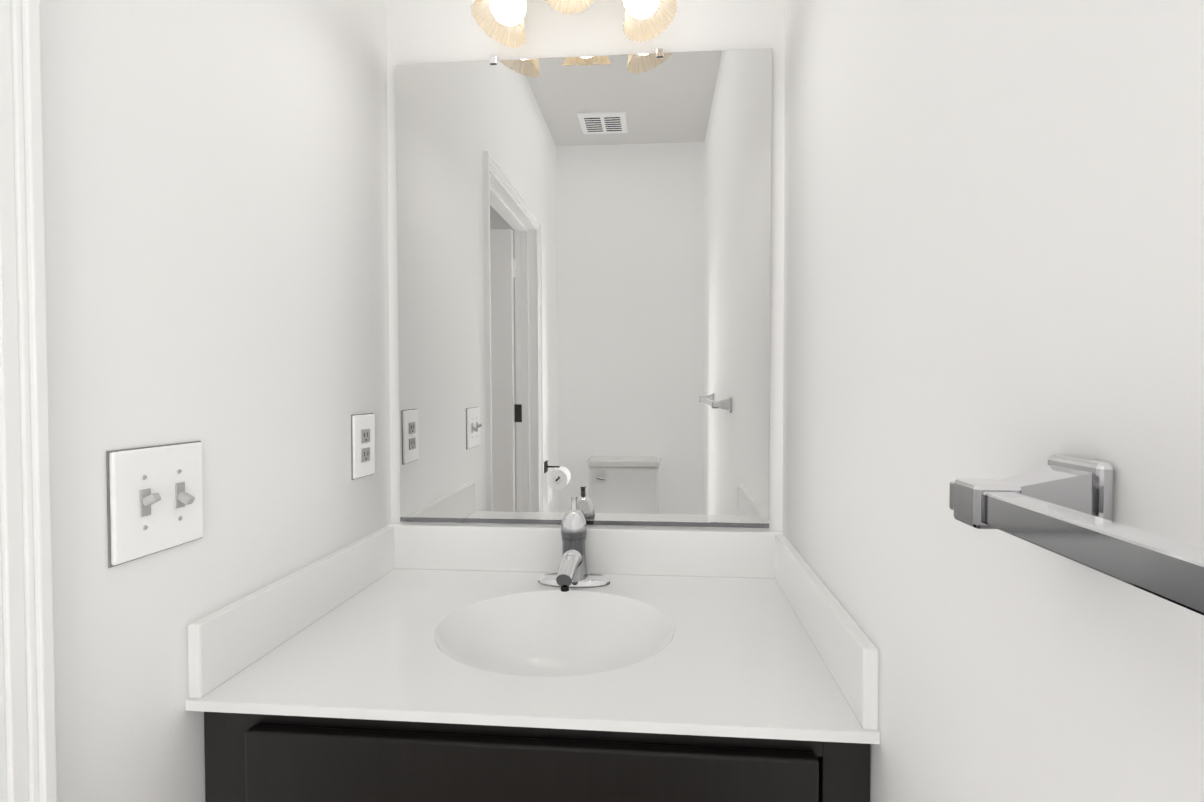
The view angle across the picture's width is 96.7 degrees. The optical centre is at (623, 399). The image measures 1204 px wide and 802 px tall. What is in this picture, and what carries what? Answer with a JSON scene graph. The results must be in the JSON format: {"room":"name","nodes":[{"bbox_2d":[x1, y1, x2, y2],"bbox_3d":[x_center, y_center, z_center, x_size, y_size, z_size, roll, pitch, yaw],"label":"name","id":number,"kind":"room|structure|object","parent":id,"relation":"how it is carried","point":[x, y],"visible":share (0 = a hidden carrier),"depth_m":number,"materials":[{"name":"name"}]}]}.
{"room":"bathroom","nodes":[
{"label":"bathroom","id":0,"kind":"room"},
{"bbox_2d":[39,0,394,801],"bbox_3d":[-0.570,-0.253,1.399,0.108,3.060,6.540,0,1,4],"label":"wall","id":1,"kind":"structure","parent":0,"point":[220,273],"depth_m":0.72,"materials":[{"name":"paint"}]},
{"bbox_2d":[0,0,56,801],"bbox_3d":[-0.664,0.242,0.108,0.138,2.122,0.856,0,1,4],"label":"door frame","id":2,"kind":"structure","parent":1,"relation":"attached to","point":[28,772],"depth_m":0.51,"materials":[{"name":"white wood"}]},
{"bbox_2d":[106,441,202,567],"bbox_3d":[-0.561,0.122,0.658,0.024,0.131,0.121,0,1,4],"label":"switch plate","id":3,"kind":"object","parent":1,"relation":"attached to","point":[154,499],"visible":1,"depth_m":0.65,"materials":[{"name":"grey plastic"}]},
{"bbox_2d":[351,413,374,479],"bbox_3d":[-0.535,0.095,1.105,0.008,0.130,0.079,0,1,4],"label":"electrical outlet plate","id":4,"kind":"object","parent":1,"relation":"attached to","point":[362,447],"visible":1,"depth_m":1.09,"materials":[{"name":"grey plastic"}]},
{"bbox_2d":[391,0,778,530],"bbox_3d":[-0.096,-0.250,1.234,0.840,3.060,0.108,0,1,4],"label":"wall","id":5,"kind":"structure","parent":0,"point":[422,31],"depth_m":1.17,"materials":[{"name":"paint"}]},
{"bbox_2d":[471,0,677,47],"bbox_3d":[-0.103,-0.883,1.066,0.424,0.273,0.200,0,1,4],"label":"sconce","id":6,"kind":"object","parent":5,"relation":"attached to","point":[501,21],"visible":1,"depth_m":1.10,"materials":[{"name":"beige glass"}]},
{"bbox_2d":[395,48,771,527],"bbox_3d":[-0.095,-0.237,1.171,0.821,1.026,0.018,0,1,4],"label":"mirror","id":7,"kind":"object","parent":5,"relation":"attached to","point":[584,260],"visible":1,"depth_m":1.17,"materials":[{"name":"clear glass"}]},
{"bbox_2d":[775,0,1203,801],"bbox_3d":[0.320,-0.227,0.122,0.108,3.060,2.263,0,1,4],"label":"wall","id":8,"kind":"structure","parent":0,"point":[987,238],"depth_m":0.42,"materials":[{"name":"paint"}]},
{"bbox_2d":[949,454,1203,614],"bbox_3d":[0.223,0.070,0.025,0.071,0.057,0.658,0,1,4],"label":"towel rail","id":9,"kind":"object","parent":8,"relation":"attached to","point":[1061,505],"visible":1,"depth_m":0.27,"materials":[{"name":"silver metal"}]},
{"bbox_3d":[-2.024,1.324,1.541,4.993,0.100,6.540,0,1,4],"label":"floor","id":10,"kind":"structure","parent":0,"visible":0},
{"bbox_2d":[185,497,879,801],"bbox_3d":[-0.114,0.747,0.923,0.874,1.080,0.552,0,1,4],"label":"bathroom vanity","id":11,"kind":"object","parent":10,"relation":"on","point":[573,657],"visible":1,"depth_m":0.74,"materials":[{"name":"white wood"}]},
{"bbox_2d":[538,497,609,591],"bbox_3d":[-0.106,0.293,1.073,0.152,0.179,0.148,0,1,4],"label":"faucet","id":12,"kind":"object","parent":11,"relation":"on","point":[572,575],"depth_m":1.09,"materials":[{"name":"silver metal"}]}
]}

